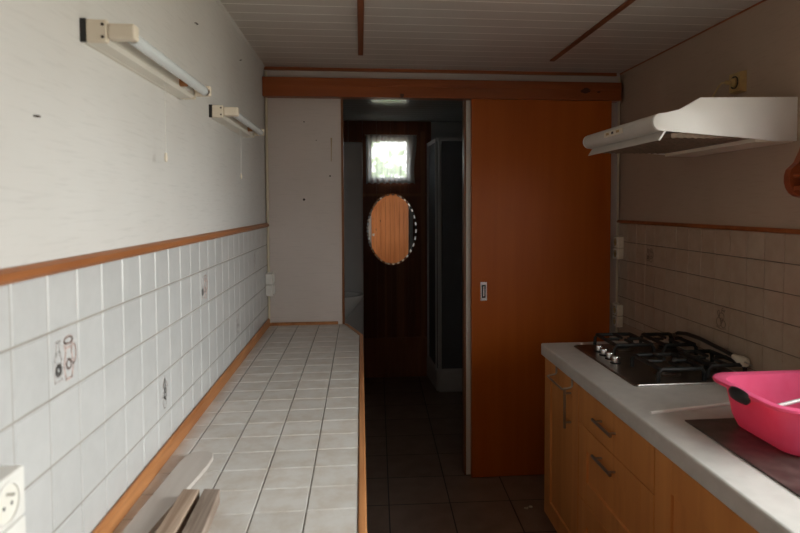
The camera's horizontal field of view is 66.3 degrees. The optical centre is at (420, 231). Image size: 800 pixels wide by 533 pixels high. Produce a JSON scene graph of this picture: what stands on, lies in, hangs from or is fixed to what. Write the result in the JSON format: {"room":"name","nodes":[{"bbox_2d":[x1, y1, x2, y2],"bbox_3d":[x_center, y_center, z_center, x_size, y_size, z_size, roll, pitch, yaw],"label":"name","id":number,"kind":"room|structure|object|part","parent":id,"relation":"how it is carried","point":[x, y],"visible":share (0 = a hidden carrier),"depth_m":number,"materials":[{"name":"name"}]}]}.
{"room":"kitchen","nodes":[
{"label":"kitchen","id":0,"kind":"room"},
{"bbox_2d":[0,0,265,268],"bbox_3d":[-0.695,0.368,1.082,0.100,2.394,4.858,0,2,-6],"label":"wall","id":1,"kind":"structure","parent":0,"point":[91,173],"depth_m":1.36,"materials":[{"name":"paint"}]},
{"bbox_2d":[0,227,267,532],"bbox_3d":[-0.647,0.358,1.137,0.007,0.576,4.758,0,2,-6],"label":"wall tiles","id":2,"kind":"structure","parent":1,"relation":"attached to","point":[101,364],"depth_m":1.30,"materials":[{"name":"tile"}]},
{"bbox_2d":[0,465,25,532],"bbox_3d":[-0.587,0.413,0.843,0.055,0.146,0.094,0,2,-6],"label":"double socket","id":3,"kind":"object","parent":2,"relation":"attached to","point":[12,492],"visible":1,"depth_m":0.86,"materials":[{"name":"white plastic"}]},
{"bbox_2d":[54,340,62,384],"bbox_3d":[-0.639,0.230,1.079,0.001,0.075,0.029,0,2,-6],"label":"print","id":4,"kind":"object","parent":2,"relation":"attached to","point":[58,344],"depth_m":1.08},
{"bbox_2d":[63,334,76,380],"bbox_3d":[-0.643,0.230,1.123,0.001,0.082,0.051,0,2,-6],"label":"print","id":5,"kind":"object","parent":2,"relation":"attached to","point":[69,340],"depth_m":1.12},
{"bbox_2d":[162,376,167,409],"bbox_3d":[-0.694,0.437,1.660,0.001,0.092,0.054,0,2,-6],"label":"print","id":6,"kind":"object","parent":2,"relation":"attached to","point":[164,378],"depth_m":1.66},
{"bbox_2d":[201,276,203,298],"bbox_3d":[-0.736,0.191,2.063,0.001,0.075,0.029,0,2,-6],"label":"print","id":7,"kind":"object","parent":2,"relation":"attached to","point":[202,277],"depth_m":2.06},
{"bbox_2d":[204,275,207,298],"bbox_3d":[-0.740,0.190,2.107,0.001,0.082,0.051,0,2,-6],"label":"print","id":8,"kind":"object","parent":2,"relation":"attached to","point":[205,276],"depth_m":2.11},
{"bbox_2d":[236,314,238,333],"bbox_3d":[-0.791,0.400,2.643,0.001,0.091,0.068,0,2,-6],"label":"print","id":9,"kind":"object","parent":2,"relation":"attached to","point":[237,315],"depth_m":2.64},
{"bbox_2d":[0,223,268,285],"bbox_3d":[-0.641,0.059,1.125,0.020,0.022,4.757,0,2,-6],"label":"trim","id":10,"kind":"structure","parent":1,"relation":"attached to","point":[20,273],"depth_m":1.22,"materials":[{"name":"brown wood"}]},
{"bbox_2d":[79,18,211,161],"bbox_3d":[-0.640,-0.301,1.516,0.102,0.249,0.651,0,2,-6],"label":"lamp","id":11,"kind":"object","parent":1,"relation":"attached to","point":[123,44],"visible":1,"depth_m":1.36,"materials":[{"name":"plastic"}]},
{"bbox_3d":[-0.687,-0.403,1.508,0.010,0.043,0.646,0,2,-6],"label":"plate","id":12,"kind":"part","parent":11,"relation":"part of","materials":[{"name":"metal"}]},
{"bbox_3d":[-0.665,-0.296,1.594,0.002,0.184,0.004,0,2,-6],"label":"pull cord","id":13,"kind":"part","parent":11,"relation":"part of","materials":[{"name":"white fabric"}]},
{"bbox_2d":[209,104,264,178],"bbox_3d":[-0.739,-0.342,2.523,0.102,0.249,0.651,0,2,-6],"label":"lamp","id":14,"kind":"object","parent":1,"relation":"attached to","point":[229,117],"visible":1,"depth_m":2.36,"materials":[{"name":"plastic"}]},
{"bbox_3d":[-0.785,-0.444,2.515,0.010,0.043,0.646,0,2,-6],"label":"plate","id":15,"kind":"part","parent":14,"relation":"part of","materials":[{"name":"metal"}]},
{"bbox_2d":[215,0,264,68],"bbox_3d":[-0.649,-0.824,1.089,0.010,0.012,4.758,0,2,-6],"label":"trim","id":16,"kind":"structure","parent":1,"relation":"attached to","point":[219,3],"depth_m":2.71,"materials":[{"name":"wood"}]},
{"bbox_2d":[343,142,363,351],"bbox_3d":[-0.741,0.331,5.130,0.518,2.140,0.080,0,2,-6],"label":"wall","id":17,"kind":"structure","parent":0,"point":[353,152],"depth_m":5.09,"materials":[{"name":"grey paint"}]},
{"bbox_2d":[343,121,461,377],"bbox_3d":[-0.038,0.174,5.802,2.290,2.394,0.148,0,2,-6],"label":"wall","id":18,"kind":"structure","parent":0,"point":[395,296],"depth_m":5.74,"materials":[{"name":"brown wood"}]},
{"bbox_2d":[365,134,416,183],"bbox_3d":[-0.276,-0.664,5.663,0.480,0.456,0.029,0,2,-6],"label":"lace curtain","id":19,"kind":"object","parent":18,"relation":"attached to","point":[390,159],"visible":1,"depth_m":5.66,"materials":[{"name":"white fabric"}]},
{"bbox_2d":[367,193,416,264],"bbox_3d":[-0.267,-0.016,5.696,0.467,0.667,0.014,0,2,-6],"label":"oval mirror","id":20,"kind":"object","parent":18,"relation":"attached to","point":[391,225],"visible":1,"depth_m":5.69,"materials":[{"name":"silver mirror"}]},
{"bbox_3d":[-0.474,0.513,5.712,1.160,1.725,0.028,0,2,-6],"label":"panel","id":21,"kind":"part","parent":18,"relation":"part of","materials":[{"name":"brown wood"}]},
{"bbox_2d":[264,70,619,337],"bbox_3d":[0.164,0.261,3.638,2.308,2.394,0.074,0,2,-6],"label":"wall","id":22,"kind":"structure","parent":0,"point":[306,238],"depth_m":3.51,"materials":[{"name":"paint"}]},
{"bbox_2d":[264,71,270,321],"bbox_3d":[-0.870,-0.191,3.477,0.015,1.423,0.016,0,2,-6],"label":"trim","id":23,"kind":"structure","parent":22,"relation":"attached to","point":[265,72],"depth_m":3.47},
{"bbox_2d":[265,272,274,295],"bbox_3d":[-0.848,0.299,3.457,0.046,0.128,0.080,0,2,-6],"label":"double switch","id":24,"kind":"object","parent":22,"relation":"attached to","point":[269,276],"visible":1,"depth_m":3.42,"materials":[{"name":"white plastic"}]},
{"bbox_2d":[264,66,616,76],"bbox_3d":[0.142,-0.924,3.545,2.055,0.017,0.018,0,2,-6],"label":"trim","id":25,"kind":"structure","parent":22,"relation":"attached to","point":[265,67],"depth_m":3.53,"materials":[{"name":"brown wood"}]},
{"bbox_2d":[262,77,621,102],"bbox_3d":[0.146,-0.811,3.519,2.063,0.105,0.077,0,2,-6],"label":"trim","id":26,"kind":"structure","parent":22,"relation":"attached to","point":[272,87],"depth_m":3.48,"materials":[{"name":"brown wood"}]},
{"bbox_3d":[0.150,-0.839,3.481,2.061,0.046,0.004,0,2,-6],"label":"moulding","id":27,"kind":"part","parent":26,"relation":"part of","materials":[{"name":"brown wood"}]},
{"bbox_2d":[462,101,465,474],"bbox_3d":[0.260,0.335,3.651,0.010,2.245,0.072,0,2,-6],"label":"trim","id":28,"kind":"structure","parent":22,"relation":"attached to","point":[463,102],"depth_m":3.64,"materials":[{"name":"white wood"}]},
{"bbox_2d":[466,100,470,474],"bbox_3d":[0.281,0.333,3.648,0.032,2.240,0.082,0,2,-6],"label":"trim","id":29,"kind":"structure","parent":22,"relation":"attached to","point":[468,102],"depth_m":3.61,"materials":[{"name":"white plastic"}]},
{"bbox_2d":[471,99,611,477],"bbox_3d":[0.711,0.334,3.621,0.834,2.234,0.044,0,2,-6],"label":"door","id":30,"kind":"structure","parent":22,"relation":"in","point":[541,205],"depth_m":3.59,"materials":[{"name":"orange wood"}]},
{"bbox_3d":[0.367,0.351,3.569,0.040,0.110,0.004,0,2,-6],"label":"handle","id":31,"kind":"part","parent":30,"relation":"part of","materials":[{"name":"silver metal"}]},
{"bbox_2d":[615,77,619,340],"bbox_3d":[1.187,0.118,3.691,0.013,2.070,0.014,0,2,-6],"label":"trim","id":32,"kind":"structure","parent":22,"relation":"attached to","point":[618,120],"depth_m":3.67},
{"bbox_2d":[364,376,556,532],"bbox_3d":[0.288,1.553,2.313,3.400,0.080,7.220,0,2,-6],"label":"floor","id":33,"kind":"structure","parent":0,"point":[416,481],"depth_m":3.61,"materials":[{"name":"tile"}]},
{"bbox_2d":[92,318,366,532],"bbox_3d":[-0.405,1.062,1.536,0.539,0.969,4.049,0,2,-6],"label":"countertop","id":34,"kind":"structure","parent":33,"relation":"on","point":[283,425],"depth_m":1.77,"materials":[{"name":"tile"}]},
{"bbox_2d":[121,451,212,532],"bbox_3d":[-0.580,0.621,1.325,0.078,0.012,0.703,0,2,-2],"label":"board","id":35,"kind":"object","parent":34,"relation":"on","point":[190,469],"visible":1,"depth_m":1.44,"materials":[{"name":"white wood"}]},
{"bbox_2d":[155,489,199,532],"bbox_3d":[-0.501,0.619,1.120,0.044,0.033,0.576,0,2,-6],"label":"batten","id":36,"kind":"object","parent":34,"relation":"on","point":[176,519],"visible":0.82,"depth_m":1.30,"materials":[{"name":"beige wood"}]},
{"bbox_2d":[182,489,219,532],"bbox_3d":[-0.439,0.619,1.124,0.050,0.033,0.573,0,2,-7],"label":"batten","id":37,"kind":"object","parent":34,"relation":"on","point":[200,520],"visible":1,"depth_m":1.30,"materials":[{"name":"beige wood"}]},
{"bbox_2d":[427,137,461,391],"bbox_3d":[0.545,0.285,5.530,0.935,2.190,0.530,0,2,-6],"label":"cabin","id":38,"kind":"object","parent":33,"relation":"on","point":[444,154],"visible":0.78,"depth_m":5.26,"materials":[{"name":"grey glass"}]},
{"bbox_3d":[0.111,0.198,5.489,0.004,1.970,0.461,-1,2,-8],"label":"glass","id":39,"kind":"part","parent":38,"relation":"part of","materials":[{"name":"black glass"}]},
{"bbox_2d":[427,357,461,391],"bbox_3d":[0.548,1.287,5.571,0.935,0.185,0.530,0,2,-6],"label":"shower tray","id":40,"kind":"object","parent":38,"relation":"on","point":[443,379],"depth_m":5.28,"materials":[{"name":"white ceramic"}]},
{"bbox_3d":[0.600,0.205,5.278,0.844,1.970,0.004,0,2,-6],"label":"glass","id":41,"kind":"part","parent":38,"relation":"part of","materials":[{"name":"black glass"}]},
{"bbox_2d":[544,358,579,532],"bbox_3d":[0.930,1.059,2.847,0.649,0.860,0.475,0,2,-6],"label":"base cabinet","id":42,"kind":"object","parent":33,"relation":"on","point":[561,463],"visible":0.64,"depth_m":2.81,"materials":[{"name":"brown wood"}]},
{"bbox_2d":[547,366,572,389],"bbox_3d":[0.620,0.657,2.738,0.053,0.047,0.221,0,2,-6],"label":"towel rail","id":43,"kind":"object","parent":42,"relation":"attached to","point":[555,373],"visible":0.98,"depth_m":2.71,"materials":[{"name":"metal"}]},
{"bbox_3d":[0.638,0.768,2.661,0.036,0.178,0.012,0,2,-6],"label":"handle","id":44,"kind":"part","parent":42,"relation":"part of","materials":[{"name":"metal"}]},
{"bbox_2d":[578,386,654,532],"bbox_3d":[0.986,1.082,2.279,0.649,0.860,0.663,0,2,-6],"label":"base cabinet","id":45,"kind":"object","parent":33,"relation":"on","point":[616,480],"visible":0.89,"depth_m":2.23,"materials":[{"name":"brown wood"}]},
{"bbox_3d":[0.707,1.279,2.260,0.020,0.313,0.659,0,2,-6],"label":"drawer","id":46,"kind":"part","parent":45,"relation":"part of","materials":[{"name":"brown wood"}]},
{"bbox_3d":[0.677,0.865,2.263,0.036,0.012,0.170,0,2,-6],"label":"handle","id":47,"kind":"part","parent":45,"relation":"part of","materials":[{"name":"metal"}]},
{"bbox_3d":[0.677,0.725,2.258,0.036,0.012,0.170,0,2,-6],"label":"handle","id":48,"kind":"part","parent":45,"relation":"part of","materials":[{"name":"metal"}]},
{"bbox_2d":[541,340,799,532],"bbox_3d":[1.058,0.642,1.746,0.649,0.058,2.715,0,2,-6],"label":"countertop","id":49,"kind":"structure","parent":45,"relation":"on","point":[766,505],"depth_m":1.88,"materials":[{"name":"grey laminate"}]},
{"bbox_2d":[574,332,746,386],"bbox_3d":[1.026,0.543,2.682,0.496,0.064,0.688,0,2,-6],"label":"gas hob","id":50,"kind":"object","parent":49,"relation":"in","point":[646,364],"visible":0.98,"depth_m":2.59,"materials":[{"name":"metal"}]},
{"bbox_3d":[0.959,0.554,2.897,0.103,0.012,0.103,0,2,-6],"label":"burner","id":51,"kind":"part","parent":50,"relation":"part of","materials":[{"name":"metal"}]},
{"bbox_3d":[0.999,0.571,2.486,0.107,0.012,0.107,0,2,-6],"label":"burner","id":52,"kind":"part","parent":50,"relation":"part of","materials":[{"name":"metal"}]},
{"bbox_3d":[1.168,0.554,2.897,0.127,0.012,0.127,0,2,-6],"label":"burner","id":53,"kind":"part","parent":50,"relation":"part of","materials":[{"name":"metal"}]},
{"bbox_2d":[672,331,751,366],"bbox_3d":[1.255,0.505,2.659,0.067,0.053,0.529,-1,2,-11],"label":"cable","id":54,"kind":"object","parent":50,"relation":"on","point":[745,362],"visible":1,"depth_m":2.59,"materials":[{"name":"plastic"}]},
{"bbox_3d":[1.201,0.568,2.539,0.091,0.012,0.091,0,2,-6],"label":"burner","id":55,"kind":"part","parent":50,"relation":"part of","materials":[{"name":"metal"}]},
{"bbox_2d":[650,402,729,413],"bbox_3d":[0.945,0.595,2.070,0.392,0.010,0.011,-1,2,-17],"label":"metal rod","id":56,"kind":"object","parent":49,"relation":"on","point":[725,403],"visible":0.79,"depth_m":2.05,"materials":[{"name":"silver metal"}]},
{"bbox_2d":[685,418,799,496],"bbox_3d":[1.107,0.613,1.683,0.478,0.005,0.582,0,2,-6],"label":"board","id":57,"kind":"object","parent":49,"relation":"on","point":[782,467],"visible":0.69,"depth_m":1.70,"materials":[{"name":"brown"}]},
{"bbox_2d":[712,370,799,455],"bbox_3d":[1.145,0.528,1.788,0.473,0.154,0.390,0,2,-6],"label":"basin","id":58,"kind":"object","parent":57,"relation":"on","point":[755,397],"visible":1,"depth_m":1.79,"materials":[{"name":"pink plastic"}]},
{"bbox_2d":[778,398,799,405],"bbox_3d":[1.169,0.473,1.773,0.401,0.060,0.020,-1,2,-14],"label":"tube","id":59,"kind":"object","parent":58,"relation":"in","point":[794,401],"visible":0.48,"depth_m":1.74,"materials":[{"name":"white plastic"}]},
{"bbox_2d":[654,448,758,532],"bbox_3d":[1.047,1.107,1.652,0.649,0.860,0.593,0,2,-6],"label":"base cabinet","id":60,"kind":"object","parent":33,"relation":"on","point":[682,505],"visible":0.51,"depth_m":1.73,"materials":[{"name":"brown wood"}]},
{"bbox_2d":[220,0,761,121],"bbox_3d":[0.325,-0.911,2.268,2.500,0.060,7.120,0,2,-6],"label":"ceiling","id":61,"kind":"structure","parent":0,"point":[485,35],"depth_m":2.81,"materials":[{"name":"wood"}]},
{"bbox_2d":[357,0,363,55],"bbox_3d":[-0.096,-0.823,0.969,0.026,0.008,4.413,0,2,-6],"label":"trim","id":62,"kind":"structure","parent":61,"relation":"attached to","point":[360,3],"depth_m":2.62,"materials":[{"name":"brown wood"}]},
{"bbox_2d":[550,0,635,60],"bbox_3d":[0.927,-0.831,1.091,0.026,0.008,4.457,0,2,-6],"label":"trim","id":63,"kind":"structure","parent":61,"relation":"attached to","point":[627,3],"depth_m":2.69,"materials":[{"name":"brown wood"}]},
{"bbox_2d":[618,0,799,340],"bbox_3d":[1.493,0.353,1.296,0.120,2.394,4.858,0,2,-6],"label":"wall","id":64,"kind":"structure","parent":0,"point":[746,187],"depth_m":2.65,"materials":[{"name":"paint"}]},
{"bbox_2d":[583,97,797,156],"bbox_3d":[1.037,-0.410,2.488,0.543,0.159,0.680,0,2,-6],"label":"hood","id":65,"kind":"object","parent":64,"relation":"attached to","point":[705,125],"visible":1,"depth_m":2.17,"materials":[{"name":"white metal"}]},
{"bbox_2d":[604,128,622,137],"bbox_3d":[0.773,-0.395,2.458,0.008,0.021,0.170,0,2,-6],"label":"switch plate","id":66,"kind":"object","parent":65,"relation":"attached to","point":[612,132],"depth_m":2.45,"materials":[{"name":"plastic"}]},
{"bbox_3d":[1.073,-0.398,2.156,0.535,0.156,0.012,0,2,-6],"label":"panel","id":67,"kind":"part","parent":65,"relation":"part of","materials":[{"name":"white metal"}]},
{"bbox_3d":[1.232,-0.341,2.510,0.145,0.019,0.652,0,2,-6],"label":"underside panel","id":68,"kind":"part","parent":65,"relation":"part of","materials":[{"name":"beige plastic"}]},
{"bbox_2d":[620,0,766,74],"bbox_3d":[1.422,-0.842,1.291,0.005,0.006,4.758,0,2,-6],"label":"trim","id":69,"kind":"structure","parent":64,"relation":"attached to","point":[762,1],"depth_m":2.79,"materials":[{"name":"brown wood"}]},
{"bbox_2d":[617,220,799,233],"bbox_3d":[1.278,-0.022,2.757,0.017,0.017,1.877,0,2,-6],"label":"trim","id":70,"kind":"structure","parent":64,"relation":"attached to","point":[725,227],"depth_m":2.62,"materials":[{"name":"brown wood"}]},
{"bbox_2d":[618,223,799,371],"bbox_3d":[1.425,0.341,1.339,0.007,0.594,4.758,0,2,-6],"label":"wall tiles","id":71,"kind":"structure","parent":64,"relation":"attached to","point":[738,291],"depth_m":2.66,"materials":[{"name":"tile"}]},
{"bbox_2d":[612,303,622,326],"bbox_3d":[1.173,0.502,3.661,0.046,0.133,0.077,0,2,-6],"label":"double socket","id":72,"kind":"object","parent":71,"relation":"attached to","point":[617,309],"visible":1,"depth_m":3.63,"materials":[{"name":"beige plastic"}]},
{"bbox_2d":[613,236,623,258],"bbox_3d":[1.172,0.098,3.645,0.046,0.135,0.077,0,2,-6],"label":"double socket","id":73,"kind":"object","parent":71,"relation":"attached to","point":[618,241],"visible":1,"depth_m":3.61,"materials":[{"name":"beige plastic"}]},
{"bbox_2d":[716,308,725,328],"bbox_3d":[1.295,0.375,2.638,0.001,0.097,0.072,0,2,-6],"label":"print","id":74,"kind":"object","parent":71,"relation":"attached to","point":[720,312],"depth_m":2.64},
{"bbox_2d":[729,70,746,94],"bbox_3d":[1.293,-0.607,2.500,0.029,0.085,0.080,0,2,-6],"label":"wall socket","id":75,"kind":"object","parent":64,"relation":"attached to","point":[741,77],"visible":0.85,"depth_m":2.47,"materials":[{"name":"plastic"}]},
{"bbox_2d":[712,78,735,96],"bbox_3d":[1.225,-0.528,2.497,0.109,0.189,0.035,0,2,-6],"label":"plug","id":76,"kind":"object","parent":75,"relation":"in","point":[732,82],"visible":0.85,"depth_m":2.49,"materials":[{"name":"plastic"}]},
{"bbox_2d":[784,149,799,197],"bbox_3d":[1.303,-0.216,1.966,0.120,0.222,0.233,0,2,-6],"label":"wall shelf","id":77,"kind":"object","parent":64,"relation":"attached to","point":[792,173],"visible":1,"depth_m":2.05,"materials":[{"name":"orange wood"}]},
{"bbox_3d":[-1.011,0.226,4.605,0.120,2.394,2.102,0,2,-6],"label":"wall","id":78,"kind":"structure","parent":0,"visible":0},
{"bbox_2d":[345,291,363,319],"bbox_3d":[-0.714,0.580,4.881,0.520,0.382,0.400,0,2,-6],"label":"basin","id":79,"kind":"object","parent":78,"relation":"attached to","point":[352,299],"visible":0.15,"depth_m":4.80,"materials":[{"name":"white ceramic"}]}
]}

